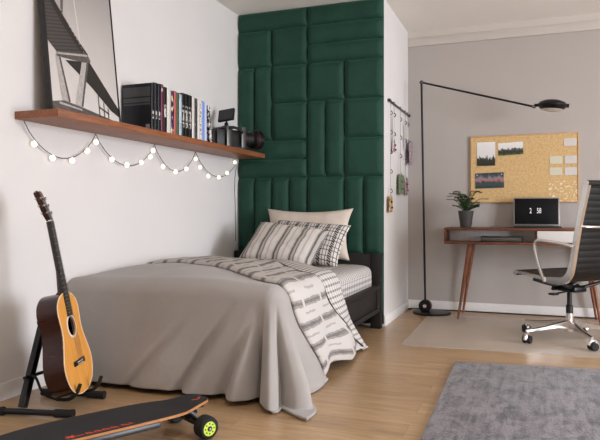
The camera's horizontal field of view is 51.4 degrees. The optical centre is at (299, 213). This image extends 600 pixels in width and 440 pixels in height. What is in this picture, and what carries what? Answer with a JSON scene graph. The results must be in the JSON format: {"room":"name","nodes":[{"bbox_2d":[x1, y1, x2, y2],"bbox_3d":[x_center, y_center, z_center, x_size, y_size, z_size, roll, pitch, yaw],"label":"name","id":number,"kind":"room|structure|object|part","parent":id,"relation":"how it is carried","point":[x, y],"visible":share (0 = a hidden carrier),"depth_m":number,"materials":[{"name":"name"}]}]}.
{"room":"bedroom","nodes":[
{"label":"bedroom","id":0,"kind":"room"},
{"bbox_2d":[0,0,238,382],"bbox_3d":[-1.561,-0.405,2.873,0.150,2.610,7.774,0,0,21],"label":"wall","id":1,"kind":"structure","parent":0,"point":[107,215],"depth_m":3.82,"materials":[{"name":"white paint"}]},
{"bbox_2d":[0,370,45,401],"bbox_3d":[-1.661,0.858,2.374,0.014,0.085,6.470,0,0,21],"label":"baseboard","id":2,"kind":"structure","parent":1,"relation":"attached to","point":[11,388],"depth_m":3.05,"materials":[{"name":"white paint"}]},
{"bbox_2d":[15,108,264,158],"bbox_3d":[-0.850,-0.482,4.163,0.267,0.038,2.440,0,0,21],"label":"wall shelf","id":3,"kind":"object","parent":1,"relation":"attached to","point":[57,117],"visible":1,"depth_m":3.59,"materials":[{"name":"brown wood"}]},
{"bbox_2d":[38,0,120,121],"bbox_3d":[-1.208,-0.949,3.424,0.127,0.898,0.560,0,0,21],"label":"framed picture","id":4,"kind":"object","parent":3,"relation":"on","point":[77,39],"visible":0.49,"depth_m":3.39,"materials":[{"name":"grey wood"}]},
{"bbox_2d":[24,121,236,240],"bbox_3d":[-0.953,-0.110,4.208,0.034,0.700,2.381,0,0,21],"label":"string lights","id":5,"kind":"object","parent":3,"relation":"hanging from","point":[34,142],"visible":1,"depth_m":4.00,"materials":[{"name":"black plastic"},{"name":"glowing frosted glass"}]},
{"bbox_3d":[-1.348,-0.350,3.157,0.031,0.031,0.031,0,0,21],"label":"bulb","id":6,"kind":"part","parent":5,"relation":"part of","materials":[{"name":"white"}]},
{"bbox_3d":[-1.302,-0.290,3.277,0.031,0.031,0.031,0,0,21],"label":"bulb","id":7,"kind":"part","parent":5,"relation":"part of","materials":[{"name":"white"}]},
{"bbox_2d":[122,83,153,128],"bbox_3d":[-0.993,-0.646,3.826,0.215,0.288,0.033,0,0,21],"label":"book","id":8,"kind":"object","parent":3,"relation":"on","point":[137,99],"visible":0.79,"depth_m":3.81,"materials":[{"name":"paper"}]},
{"bbox_2d":[130,82,157,129],"bbox_3d":[-0.981,-0.650,3.859,0.215,0.298,0.036,0,0,21],"label":"book","id":9,"kind":"object","parent":3,"relation":"on","point":[155,84],"visible":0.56,"depth_m":3.82,"materials":[{"name":"paper"}]},
{"bbox_2d":[158,84,160,130],"bbox_3d":[-0.968,-0.651,3.892,0.215,0.298,0.032,0,0,21],"label":"book","id":10,"kind":"object","parent":3,"relation":"on","point":[159,85],"visible":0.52,"depth_m":3.85,"materials":[{"name":"paper"}]},
{"bbox_2d":[161,84,162,130],"bbox_3d":[-0.958,-0.652,3.920,0.215,0.302,0.026,0,0,21],"label":"book","id":11,"kind":"object","parent":3,"relation":"on","point":[161,84],"visible":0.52,"depth_m":3.88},
{"bbox_2d":[163,87,166,131],"bbox_3d":[-0.946,-0.647,3.952,0.215,0.290,0.038,0,0,21],"label":"book","id":12,"kind":"object","parent":3,"relation":"on","point":[164,88],"visible":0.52,"depth_m":3.91,"materials":[{"name":"paper"}]},
{"bbox_2d":[167,89,170,132],"bbox_3d":[-0.931,-0.644,3.992,0.214,0.284,0.044,0,0,21],"label":"book","id":13,"kind":"object","parent":3,"relation":"on","point":[168,90],"visible":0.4,"depth_m":3.95,"materials":[{"name":"paper"}]},
{"bbox_2d":[171,91,173,133],"bbox_3d":[-0.917,-0.642,4.031,0.214,0.282,0.034,0,0,21],"label":"book","id":14,"kind":"object","parent":3,"relation":"on","point":[172,92],"visible":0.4,"depth_m":3.99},
{"bbox_2d":[174,91,175,133],"bbox_3d":[-0.905,-0.645,4.062,0.214,0.286,0.028,0,0,21],"label":"book","id":15,"kind":"object","parent":3,"relation":"on","point":[174,91],"visible":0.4,"depth_m":4.02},
{"bbox_2d":[176,92,178,134],"bbox_3d":[-0.894,-0.643,4.091,0.214,0.282,0.030,0,0,21],"label":"book","id":16,"kind":"object","parent":3,"relation":"on","point":[177,94],"visible":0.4,"depth_m":4.05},
{"bbox_2d":[179,94,181,134],"bbox_3d":[-0.882,-0.641,4.122,0.214,0.278,0.033,0,0,21],"label":"book","id":17,"kind":"object","parent":3,"relation":"on","point":[180,95],"visible":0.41,"depth_m":4.08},
{"bbox_2d":[179,93,184,135],"bbox_3d":[-0.869,-0.647,4.156,0.215,0.292,0.036,0,0,21],"label":"book","id":18,"kind":"object","parent":3,"relation":"on","point":[182,94],"visible":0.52,"depth_m":4.11,"materials":[{"name":"paper"}]},
{"bbox_2d":[185,94,188,136],"bbox_3d":[-0.854,-0.648,4.196,0.215,0.292,0.047,0,0,21],"label":"book","id":19,"kind":"object","parent":3,"relation":"on","point":[186,95],"visible":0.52,"depth_m":4.16,"materials":[{"name":"paper"}]},
{"bbox_2d":[189,95,191,137],"bbox_3d":[-0.838,-0.648,4.238,0.215,0.292,0.041,0,0,21],"label":"book","id":20,"kind":"object","parent":3,"relation":"on","point":[190,96],"visible":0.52,"depth_m":4.20,"materials":[{"name":"paper"}]},
{"bbox_2d":[192,98,193,137],"bbox_3d":[-0.825,-0.643,4.274,0.214,0.282,0.032,0,0,21],"label":"book","id":21,"kind":"object","parent":3,"relation":"on","point":[192,98],"visible":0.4,"depth_m":4.23,"materials":[{"name":"white paper"}]},
{"bbox_2d":[194,98,196,138],"bbox_3d":[-0.812,-0.644,4.309,0.214,0.284,0.038,0,0,21],"label":"book","id":22,"kind":"object","parent":3,"relation":"on","point":[195,99],"visible":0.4,"depth_m":4.26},
{"bbox_2d":[197,100,199,138],"bbox_3d":[-0.799,-0.641,4.342,0.214,0.278,0.030,0,0,21],"label":"book","id":23,"kind":"object","parent":3,"relation":"on","point":[198,101],"visible":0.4,"depth_m":4.30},
{"bbox_2d":[199,100,201,139],"bbox_3d":[-0.788,-0.642,4.372,0.214,0.282,0.030,0,0,21],"label":"book","id":24,"kind":"object","parent":3,"relation":"on","point":[199,100],"visible":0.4,"depth_m":4.33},
{"bbox_2d":[202,101,203,139],"bbox_3d":[-0.776,-0.642,4.403,0.214,0.282,0.032,0,0,21],"label":"book","id":25,"kind":"object","parent":3,"relation":"on","point":[202,101],"visible":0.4,"depth_m":4.36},
{"bbox_2d":[204,103,206,140],"bbox_3d":[-0.764,-0.637,4.435,0.214,0.270,0.032,0,0,21],"label":"book","id":26,"kind":"object","parent":3,"relation":"on","point":[205,105],"visible":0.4,"depth_m":4.39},
{"bbox_2d":[207,105,211,141],"bbox_3d":[-0.743,-0.635,4.492,0.214,0.268,0.067,0,0,21],"label":"book","id":27,"kind":"object","parent":3,"relation":"on","point":[209,134],"visible":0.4,"depth_m":4.45,"materials":[{"name":"paper"}]},
{"bbox_2d":[211,108,264,149],"bbox_3d":[-0.528,-0.663,4.920,0.538,0.323,0.219,0,0,-42],"label":"camera","id":28,"kind":"object","parent":3,"relation":"on","point":[238,138],"visible":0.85,"depth_m":4.87,"materials":[{"name":"black plastic"}]},
{"bbox_2d":[218,108,234,122],"bbox_3d":[-0.576,-0.766,4.877,0.118,0.116,0.152,0,0,-42],"label":"monitor","id":29,"kind":"object","parent":28,"relation":"on","point":[225,115],"depth_m":4.86,"materials":[{"name":"black plastic"}]},
{"bbox_2d":[247,130,264,149],"bbox_3d":[-0.369,-0.598,5.083,0.083,0.154,0.154,0,0,-42],"label":"lens","id":30,"kind":"object","parent":28,"relation":"attached to","point":[258,139],"depth_m":5.03,"materials":[{"name":"black metal"}]},
{"bbox_2d":[0,309,599,439],"bbox_3d":[1.316,0.950,1.788,6.300,0.100,7.774,0,0,21],"label":"floor","id":31,"kind":"structure","parent":0,"point":[391,389],"depth_m":3.21,"materials":[{"name":"brown wood"}]},
{"bbox_2d":[0,322,106,417],"bbox_3d":[-1.158,0.688,2.899,0.462,0.423,0.339,0,0,8],"label":"guitar stand","id":32,"kind":"object","parent":31,"relation":"on","point":[31,373],"visible":0.65,"depth_m":2.82,"materials":[{"name":"black metal"}]},
{"bbox_3d":[-1.105,0.795,2.817,0.268,0.114,0.030,0,0,12],"label":"cradle arm","id":33,"kind":"part","parent":32,"relation":"part of","materials":[{"name":"black metal"}]},
{"bbox_2d":[33,191,92,397],"bbox_3d":[-1.110,0.370,2.883,0.229,0.947,0.340,0,0,0],"label":"acoustic guitar","id":34,"kind":"object","parent":32,"relation":"on","point":[67,357],"visible":0.99,"depth_m":2.81,"materials":[{"name":"orange wood"}]},
{"bbox_2d":[0,394,217,439],"bbox_3d":[-0.801,0.835,2.296,1.040,0.129,0.324,0,0,-40],"label":"longboard","id":35,"kind":"object","parent":31,"relation":"on","point":[114,423],"visible":1,"depth_m":2.39,"materials":[{"name":"brown wood"}]},
{"bbox_2d":[234,250,381,328],"bbox_3d":[-0.298,0.609,4.182,1.264,0.582,2.015,0,0,21],"label":"frame","id":36,"kind":"object","parent":31,"relation":"on","point":[365,304],"visible":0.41,"depth_m":4.82,"materials":[{"name":"black wood"}]},
{"bbox_3d":[-0.510,0.609,5.299,0.080,0.582,0.073,0,0,21],"label":"headboard post","id":37,"kind":"part","parent":36,"relation":"part of","materials":[{"name":"grey wood"}]},
{"bbox_2d":[312,264,371,297],"bbox_3d":[-0.317,0.518,4.173,1.184,0.236,1.875,0,0,21],"label":"mattress","id":38,"kind":"object","parent":36,"relation":"on","point":[353,279],"visible":0.08,"depth_m":4.45,"materials":[{"name":"fabric"}]},
{"bbox_2d":[67,256,367,420],"bbox_3d":[-0.369,0.595,3.708,1.501,0.605,1.641,0,0,21],"label":"duvet","id":39,"kind":"object","parent":38,"relation":"on","point":[241,329],"visible":0.97,"depth_m":3.13,"materials":[{"name":"grey fabric"}]},
{"bbox_2d":[239,222,328,264],"bbox_3d":[-0.122,0.240,4.689,0.626,0.341,0.307,0,0,27],"label":"pillow","id":40,"kind":"object","parent":38,"relation":"on","point":[270,240],"visible":0.85,"depth_m":4.62,"materials":[{"name":"fabric"}]},
{"bbox_2d":[268,208,352,260],"bbox_3d":[0.059,0.165,4.972,0.735,0.408,0.183,0,0,21],"label":"pillow","id":41,"kind":"object","parent":38,"relation":"on","point":[340,217],"visible":0.31,"depth_m":4.91,"materials":[{"name":"fabric"}]},
{"bbox_2d":[276,220,350,266],"bbox_3d":[0.041,0.225,4.825,0.657,0.348,0.272,0,0,24],"label":"pillow","id":42,"kind":"object","parent":38,"relation":"on","point":[327,254],"visible":0.41,"depth_m":4.71,"materials":[{"name":"fabric"}]},
{"bbox_3d":[0.007,0.559,5.101,1.188,0.482,0.060,0,0,21],"label":"headboard","id":43,"kind":"part","parent":36,"relation":"part of","materials":[{"name":"grey wood"}]},
{"bbox_3d":[0.259,0.660,3.929,0.040,0.210,1.935,0,0,21],"label":"rail","id":44,"kind":"part","parent":36,"relation":"part of","materials":[{"name":"grey wood"}]},
{"bbox_3d":[0.598,0.609,4.881,0.080,0.582,0.073,0,0,21],"label":"headboard post","id":45,"kind":"part","parent":36,"relation":"part of","materials":[{"name":"grey wood"}]},
{"bbox_2d":[408,80,597,318],"bbox_3d":[1.737,-0.144,5.327,1.710,2.089,0.521,0,0,21],"label":"floor lamp","id":46,"kind":"object","parent":31,"relation":"on","point":[548,105],"visible":1,"depth_m":5.54,"materials":[{"name":"black metal"}]},
{"bbox_3d":[1.505,-1.022,5.348,0.957,0.311,0.017,0,0,29],"label":"arm","id":47,"kind":"part","parent":46,"relation":"part of","materials":[{"name":"black metal"}]},
{"bbox_3d":[1.787,0.877,5.458,1.710,0.043,0.240,0,0,21],"label":"power cord","id":48,"kind":"part","parent":46,"relation":"part of","materials":[{"name":"black plastic"}]},
{"bbox_2d":[541,108,562,111],"bbox_3d":[2.046,-0.836,5.053,0.168,0.026,0.169,0,0,21],"label":"diffuser","id":49,"kind":"object","parent":46,"relation":"attached to","point":[545,109],"depth_m":5.01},
{"bbox_2d":[421,362,599,439],"bbox_3d":[1.412,0.892,2.631,1.677,0.016,2.120,0,0,21],"label":"rug","id":50,"kind":"object","parent":31,"relation":"on","point":[477,401],"visible":1,"depth_m":2.88,"materials":[{"name":"carpet"}]},
{"bbox_2d":[444,227,599,324],"bbox_3d":[1.921,0.513,5.263,1.322,0.777,0.475,0,0,21],"label":"desk","id":51,"kind":"object","parent":31,"relation":"on","point":[471,236],"visible":0.61,"depth_m":5.25,"materials":[{"name":"brown wood"}]},
{"bbox_3d":[1.313,0.192,5.496,0.020,0.095,0.468,0,0,21],"label":"panel","id":52,"kind":"part","parent":51,"relation":"part of","materials":[{"name":"brown wood"}]},
{"bbox_3d":[1.393,0.577,5.270,0.133,0.640,0.042,0,0,-2],"label":"leg","id":53,"kind":"part","parent":51,"relation":"part of","materials":[{"name":"brown wood"}]},
{"bbox_2d":[446,191,488,226],"bbox_3d":[1.456,-0.036,5.428,0.363,0.320,0.273,0,0,21],"label":"potted fern","id":54,"kind":"object","parent":51,"relation":"on","point":[465,216],"visible":0.99,"depth_m":5.40,"materials":[{"name":"green plant"}]},
{"bbox_2d":[458,211,473,226],"bbox_3d":[1.448,0.051,5.439,0.133,0.145,0.133,0,0,21],"label":"pot","id":55,"kind":"object","parent":54,"relation":"attached to","point":[465,217],"depth_m":5.39,"materials":[{"name":"grey ceramic"}]},
{"bbox_3d":[1.518,0.579,5.602,0.133,0.645,0.042,0,0,43],"label":"leg","id":56,"kind":"part","parent":51,"relation":"part of","materials":[{"name":"brown wood"}]},
{"bbox_3d":[1.641,0.192,5.344,0.700,0.094,0.008,0,0,21],"label":"panel","id":57,"kind":"part","parent":51,"relation":"part of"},
{"bbox_2d":[481,236,522,241],"bbox_3d":[1.688,0.217,5.209,0.330,0.045,0.171,0,0,21],"label":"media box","id":58,"kind":"object","parent":51,"relation":"on","point":[483,238],"visible":1,"depth_m":5.14,"materials":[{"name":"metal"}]},
{"bbox_3d":[1.658,0.218,5.130,0.314,0.030,0.003,0,0,21],"label":"panel","id":59,"kind":"part","parent":58,"relation":"part of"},
{"bbox_3d":[1.922,0.250,5.266,1.322,0.020,0.468,0,0,21],"label":"panel","id":60,"kind":"part","parent":51,"relation":"part of","materials":[{"name":"brown wood"}]},
{"bbox_2d":[513,197,561,227],"bbox_3d":[1.997,-0.006,5.251,0.374,0.258,0.286,0,0,19],"label":"laptop","id":61,"kind":"object","parent":51,"relation":"on","point":[539,212],"visible":1,"depth_m":5.36,"materials":[{"name":"black plastic"}]},
{"bbox_3d":[2.236,0.190,5.086,0.559,0.090,0.349,0,0,21],"label":"drawer","id":62,"kind":"part","parent":51,"relation":"part of","materials":[{"name":"white paint"}]},
{"bbox_3d":[2.444,0.579,5.253,0.133,0.645,0.042,0,0,-2],"label":"leg","id":63,"kind":"part","parent":51,"relation":"part of","materials":[{"name":"brown wood"}]},
{"bbox_3d":[2.319,0.577,4.921,0.133,0.640,0.042,0,0,43],"label":"leg","id":64,"kind":"part","parent":51,"relation":"part of","materials":[{"name":"brown wood"}]},
{"bbox_3d":[1.579,0.898,4.649,1.428,0.003,1.385,0,0,21],"label":"chair mat","id":65,"kind":"object","parent":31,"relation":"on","visible":0},
{"bbox_2d":[513,180,599,350],"bbox_3d":[1.872,0.342,4.373,0.710,1.107,0.797,0,0,-17],"label":"desk chair","id":66,"kind":"object","parent":65,"relation":"on","point":[584,262],"visible":1,"depth_m":4.14,"materials":[{"name":"black leather"}]},
{"bbox_2d":[523,332,530,339],"bbox_3d":[1.566,0.841,4.292,0.025,0.060,0.083,0,0,45],"label":"hood","id":67,"kind":"object","parent":66,"relation":"attached to","point":[526,336],"depth_m":4.27,"materials":[{"name":"silver metal"}]},
{"bbox_3d":[1.878,0.443,4.460,0.464,0.051,0.407,0,0,-24],"label":"seat","id":68,"kind":"part","parent":66,"relation":"part of","materials":[{"name":"black leather"}]},
{"bbox_3d":[1.797,0.784,4.555,0.040,0.067,0.345,0,0,-35],"label":"leg","id":69,"kind":"part","parent":66,"relation":"part of","materials":[{"name":"silver metal"}]},
{"bbox_3d":[1.725,0.784,4.347,0.345,0.067,0.040,0,0,-17],"label":"leg","id":70,"kind":"part","parent":66,"relation":"part of","materials":[{"name":"silver metal"}]},
{"bbox_3d":[1.702,0.326,4.185,0.059,0.299,0.320,0,0,-24],"label":"armrest","id":71,"kind":"part","parent":66,"relation":"part of","materials":[{"name":"silver metal"}]},
{"bbox_3d":[1.708,0.144,4.245,0.026,0.676,0.640,0,0,-24],"label":"frame","id":72,"kind":"part","parent":66,"relation":"part of","materials":[{"name":"silver metal"}]},
{"bbox_3d":[1.905,0.784,4.218,0.174,0.067,0.324,0,0,-24],"label":"leg","id":73,"kind":"part","parent":66,"relation":"part of","materials":[{"name":"silver metal"}]},
{"bbox_3d":[2.011,0.132,4.167,0.464,0.671,0.239,0,0,-24],"label":"backrest","id":74,"kind":"part","parent":66,"relation":"part of","materials":[{"name":"black leather"}]},
{"bbox_3d":[2.076,0.784,4.342,0.270,0.067,0.258,0,0,-24],"label":"leg","id":75,"kind":"part","parent":66,"relation":"part of","materials":[{"name":"silver metal"}]},
{"bbox_2d":[587,339,598,345],"bbox_3d":[1.910,0.841,4.059,0.084,0.060,0.026,0,0,-12],"label":"hood","id":76,"kind":"object","parent":66,"relation":"attached to","point":[592,342],"depth_m":4.04,"materials":[{"name":"silver metal"}]},
{"bbox_2d":[360,0,407,325],"bbox_3d":[0.274,-0.405,5.718,1.276,2.610,1.154,0,0,21],"label":"wall","id":77,"kind":"structure","parent":0,"point":[395,33],"depth_m":5.33,"materials":[{"name":"white paint"}]},
{"bbox_2d":[239,0,383,323],"bbox_3d":[0.062,-0.415,5.153,1.275,2.590,0.053,0,0,21],"label":"wall panel","id":78,"kind":"object","parent":77,"relation":"attached to","point":[311,79],"visible":0.77,"depth_m":5.10,"materials":[{"name":"green fabric"}]},
{"bbox_2d":[239,179,254,249],"bbox_3d":[-0.463,0.017,5.344,0.158,0.626,0.039,0,0,21],"label":"cushion","id":79,"kind":"object","parent":78,"relation":"on","point":[246,186],"depth_m":5.32,"materials":[{"name":"green fabric"}]},
{"bbox_2d":[239,69,254,132],"bbox_3d":[-0.463,-0.925,5.344,0.158,0.626,0.039,0,0,21],"label":"cushion","id":80,"kind":"object","parent":78,"relation":"on","point":[246,76],"depth_m":5.32,"materials":[{"name":"green fabric"}]},
{"bbox_2d":[239,30,271,69],"bbox_3d":[-0.389,-1.396,5.316,0.317,0.312,0.039,0,0,21],"label":"cushion","id":81,"kind":"object","parent":78,"relation":"on","point":[255,46],"depth_m":5.30,"materials":[{"name":"green fabric"}]},
{"bbox_2d":[255,178,271,231],"bbox_3d":[-0.314,0.017,5.287,0.158,0.626,0.039,0,0,21],"label":"cushion","id":82,"kind":"object","parent":78,"relation":"on","point":[263,186],"depth_m":5.27,"materials":[{"name":"green fabric"}]},
{"bbox_2d":[255,67,271,140],"bbox_3d":[-0.314,-0.925,5.287,0.158,0.626,0.039,0,0,21],"label":"cushion","id":83,"kind":"object","parent":78,"relation":"on","point":[263,75],"depth_m":5.27,"materials":[{"name":"green fabric"}]},
{"bbox_2d":[239,159,307,178],"bbox_3d":[-0.239,-0.376,5.259,0.636,0.155,0.039,0,0,21],"label":"cushion","id":84,"kind":"object","parent":78,"relation":"on","point":[248,168],"depth_m":5.24,"materials":[{"name":"green fabric"}]},
{"bbox_2d":[239,140,307,160],"bbox_3d":[-0.239,-0.532,5.259,0.636,0.155,0.039,0,0,21],"label":"cushion","id":85,"kind":"object","parent":78,"relation":"on","point":[274,150],"depth_m":5.21,"materials":[{"name":"green fabric"}]},
{"bbox_2d":[239,7,307,32],"bbox_3d":[-0.239,-1.631,5.259,0.636,0.155,0.039,0,0,21],"label":"cushion","id":86,"kind":"object","parent":78,"relation":"on","point":[297,18],"depth_m":5.24,"materials":[{"name":"green fabric"}]},
{"bbox_2d":[273,178,289,210],"bbox_3d":[-0.165,0.017,5.231,0.158,0.626,0.039,0,0,21],"label":"cushion","id":87,"kind":"object","parent":78,"relation":"on","point":[281,186],"depth_m":5.21,"materials":[{"name":"green fabric"}]},
{"bbox_2d":[273,102,307,140],"bbox_3d":[-0.090,-0.768,5.203,0.317,0.312,0.039,0,0,21],"label":"cushion","id":88,"kind":"object","parent":78,"relation":"on","point":[290,119],"depth_m":5.18,"materials":[{"name":"green fabric"}]},
{"bbox_2d":[273,64,307,103],"bbox_3d":[-0.090,-1.082,5.203,0.317,0.312,0.039,0,0,21],"label":"cushion","id":89,"kind":"object","parent":78,"relation":"on","point":[290,81],"depth_m":5.18,"materials":[{"name":"green fabric"}]},
{"bbox_2d":[273,26,307,66],"bbox_3d":[-0.090,-1.396,5.203,0.317,0.312,0.039,0,0,21],"label":"cushion","id":90,"kind":"object","parent":78,"relation":"on","point":[290,43],"depth_m":5.18,"materials":[{"name":"green fabric"}]},
{"bbox_2d":[290,177,307,211],"bbox_3d":[-0.016,0.017,5.175,0.158,0.626,0.039,0,0,21],"label":"cushion","id":91,"kind":"object","parent":78,"relation":"on","point":[298,185],"depth_m":5.16,"materials":[{"name":"green fabric"}]},
{"bbox_2d":[308,101,325,176],"bbox_3d":[0.134,-0.611,5.119,0.158,0.626,0.039,0,0,21],"label":"cushion","id":92,"kind":"object","parent":78,"relation":"on","point":[316,109],"depth_m":5.10,"materials":[{"name":"green fabric"}]},
{"bbox_2d":[308,177,344,211],"bbox_3d":[0.208,0.017,5.090,0.317,0.626,0.039,0,0,21],"label":"cushion","id":93,"kind":"object","parent":78,"relation":"on","point":[325,194],"depth_m":5.07,"materials":[{"name":"green fabric"}]},
{"bbox_2d":[308,61,344,100],"bbox_3d":[0.208,-1.082,5.090,0.317,0.312,0.039,0,0,21],"label":"cushion","id":94,"kind":"object","parent":78,"relation":"on","point":[326,79],"depth_m":5.07,"materials":[{"name":"green fabric"}]},
{"bbox_2d":[326,99,344,176],"bbox_3d":[0.283,-0.611,5.062,0.158,0.626,0.039,0,0,21],"label":"cushion","id":95,"kind":"object","parent":78,"relation":"on","point":[335,108],"depth_m":5.05,"materials":[{"name":"green fabric"}]},
{"bbox_2d":[308,37,382,63],"bbox_3d":[0.357,-1.317,5.034,0.636,0.155,0.039,0,0,21],"label":"cushion","id":96,"kind":"object","parent":78,"relation":"on","point":[336,50],"depth_m":5.03,"materials":[{"name":"green fabric"}]},
{"bbox_2d":[308,18,382,44],"bbox_3d":[0.357,-1.474,5.034,0.636,0.155,0.039,0,0,21],"label":"cushion","id":97,"kind":"object","parent":78,"relation":"on","point":[335,30],"depth_m":5.03,"materials":[{"name":"green fabric"}]},
{"bbox_2d":[308,0,382,25],"bbox_3d":[0.357,-1.631,5.034,0.636,0.155,0.039,0,0,21],"label":"cushion","id":98,"kind":"object","parent":78,"relation":"on","point":[362,10],"depth_m":5.02,"materials":[{"name":"green fabric"}]},
{"bbox_2d":[345,176,363,252],"bbox_3d":[0.432,0.017,5.006,0.158,0.626,0.039,0,0,21],"label":"cushion","id":99,"kind":"object","parent":78,"relation":"on","point":[354,185],"depth_m":4.99,"materials":[{"name":"green fabric"}]},
{"bbox_2d":[345,136,382,175],"bbox_3d":[0.507,-0.454,4.978,0.317,0.312,0.039,0,0,21],"label":"cushion","id":100,"kind":"object","parent":78,"relation":"on","point":[363,154],"depth_m":4.96,"materials":[{"name":"green fabric"}]},
{"bbox_2d":[345,97,382,137],"bbox_3d":[0.507,-0.768,4.978,0.317,0.312,0.039,0,0,21],"label":"cushion","id":101,"kind":"object","parent":78,"relation":"on","point":[363,115],"depth_m":4.96,"materials":[{"name":"green fabric"}]},
{"bbox_2d":[345,57,382,98],"bbox_3d":[0.507,-1.082,4.978,0.317,0.312,0.039,0,0,21],"label":"cushion","id":102,"kind":"object","parent":78,"relation":"on","point":[363,75],"depth_m":4.96,"materials":[{"name":"green fabric"}]},
{"bbox_2d":[364,176,382,254],"bbox_3d":[0.581,0.017,4.950,0.158,0.626,0.039,0,0,21],"label":"cushion","id":103,"kind":"object","parent":78,"relation":"on","point":[373,185],"depth_m":4.93,"materials":[{"name":"green fabric"}]},
{"bbox_2d":[382,255,382,313],"bbox_3d":[0.357,0.567,5.034,0.636,0.469,0.039,0,0,21],"label":"cushion","id":104,"kind":"object","parent":78,"relation":"on","point":[382,255],"depth_m":4.93,"materials":[{"name":"green fabric"}]},
{"bbox_2d":[384,299,408,325],"bbox_3d":[0.851,0.858,5.420,0.014,0.085,1.004,0,0,21],"label":"baseboard","id":105,"kind":"structure","parent":77,"relation":"attached to","point":[392,315],"depth_m":5.30,"materials":[{"name":"white paint"}]},
{"bbox_2d":[387,98,409,193],"bbox_3d":[0.883,-0.527,5.476,0.034,0.815,0.900,0,0,21],"label":"hook rail","id":106,"kind":"object","parent":77,"relation":"attached to","point":[388,99],"visible":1,"depth_m":5.22,"materials":[{"name":"grey metal"}]},
{"bbox_2d":[389,194,392,211],"bbox_3d":[0.745,-0.081,5.063,0.022,0.151,0.120,0,0,21],"label":"key fob","id":107,"kind":"object","parent":106,"relation":"hanging from","point":[390,196],"visible":1,"depth_m":5.04,"materials":[{"name":"metal"}]},
{"bbox_2d":[393,139,396,152],"bbox_3d":[0.795,-0.558,5.194,0.022,0.116,0.070,0,0,21],"label":"tag","id":108,"kind":"object","parent":106,"relation":"hanging from","point":[394,143],"visible":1,"depth_m":5.18,"materials":[{"name":"paper"}]},
{"bbox_3d":[0.876,-0.920,5.478,0.012,0.018,0.900,0,0,21],"label":"rail","id":109,"kind":"part","parent":106,"relation":"part of","materials":[{"name":"grey metal"}]},
{"bbox_2d":[399,173,403,194],"bbox_3d":[0.897,-0.258,5.465,0.022,0.196,0.220,0,0,21],"label":"greeting card","id":110,"kind":"object","parent":106,"relation":"hanging from","point":[401,177],"visible":1,"depth_m":5.46,"materials":[{"name":"paper"}]},
{"bbox_2d":[406,178,408,194],"bbox_3d":[0.985,-0.248,5.699,0.022,0.176,0.100,0,0,21],"label":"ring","id":111,"kind":"object","parent":106,"relation":"hanging from","point":[407,184],"visible":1,"depth_m":5.68,"materials":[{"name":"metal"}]},
{"bbox_2d":[409,141,412,164],"bbox_3d":[1.039,-0.557,5.802,0.022,0.237,0.196,0,0,21],"label":"lanyard","id":112,"kind":"object","parent":106,"relation":"hanging from","point":[410,143],"visible":1,"depth_m":5.77,"materials":[{"name":"fabric"}]},
{"bbox_2d":[216,0,599,31],"bbox_3d":[1.316,-1.760,1.788,6.300,0.100,7.774,0,0,21],"label":"ceiling","id":113,"kind":"structure","parent":0,"point":[414,15],"depth_m":5.21,"materials":[{"name":"paint"}]},
{"bbox_2d":[408,29,599,307],"bbox_3d":[3.329,-0.405,5.103,4.874,2.610,0.150,0,0,21],"label":"wall","id":114,"kind":"structure","parent":0,"point":[531,70],"depth_m":5.64,"materials":[{"name":"grey paint"}]},
{"bbox_2d":[409,299,597,317],"bbox_3d":[3.236,0.858,5.050,4.710,0.085,0.014,0,0,21],"label":"baseboard","id":115,"kind":"structure","parent":114,"relation":"attached to","point":[448,305],"depth_m":5.56,"materials":[{"name":"white paint"}]},
{"bbox_2d":[408,12,599,46],"bbox_3d":[3.229,-1.638,5.051,4.724,0.144,0.018,0,0,21],"label":"trim","id":116,"kind":"structure","parent":114,"relation":"attached to","point":[590,21],"depth_m":5.57,"materials":[{"name":"paint"}]},
{"bbox_2d":[471,132,578,202],"bbox_3d":[1.977,-0.395,5.518,0.900,0.600,0.025,0,0,21],"label":"cork board","id":117,"kind":"object","parent":114,"relation":"attached to","point":[527,174],"visible":0.81,"depth_m":5.49,"materials":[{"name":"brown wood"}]},
{"bbox_2d":[477,142,494,165],"bbox_3d":[1.679,-0.533,5.619,0.158,0.213,0.005,0,0,21],"label":"print","id":118,"kind":"object","parent":117,"relation":"attached to","point":[485,150],"visible":1,"depth_m":5.62},
{"bbox_2d":[475,172,503,188],"bbox_3d":[1.705,-0.294,5.606,0.248,0.138,0.012,-2,-1,21],"label":"print","id":119,"kind":"object","parent":117,"relation":"attached to","point":[482,180],"visible":1,"depth_m":5.61,"materials":[{"name":"multicoloured paper"}]},
{"bbox_2d":[498,142,522,155],"bbox_3d":[1.875,-0.573,5.545,0.215,0.121,0.005,0,0,21],"label":"print","id":120,"kind":"object","parent":117,"relation":"attached to","point":[512,148],"visible":1,"depth_m":5.55},
{"bbox_2d":[550,156,561,163],"bbox_3d":[2.226,-0.463,5.413,0.100,0.067,0.005,0,0,21],"label":"paper note","id":121,"kind":"object","parent":117,"relation":"attached to","point":[553,159],"visible":1,"depth_m":5.41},
{"bbox_2d":[550,167,561,174],"bbox_3d":[2.224,-0.363,5.413,0.100,0.067,0.005,0,0,21],"label":"paper note","id":122,"kind":"object","parent":117,"relation":"attached to","point":[556,170],"visible":1,"depth_m":5.41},
{"bbox_2d":[564,138,576,145],"bbox_3d":[2.332,-0.614,5.373,0.102,0.068,0.005,0,0,21],"label":"paper note","id":123,"kind":"object","parent":117,"relation":"attached to","point":[567,141],"visible":1,"depth_m":5.37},
{"bbox_2d":[565,167,576,174],"bbox_3d":[2.337,-0.362,5.371,0.098,0.068,0.005,0,0,21],"label":"paper note","id":124,"kind":"object","parent":117,"relation":"attached to","point":[568,170],"visible":1,"depth_m":5.37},
{"bbox_2d":[565,155,576,163],"bbox_3d":[2.337,-0.463,5.371,0.098,0.068,0.005,0,0,21],"label":"paper note","id":125,"kind":"object","parent":117,"relation":"attached to","point":[573,158],"visible":1,"depth_m":5.37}
]}

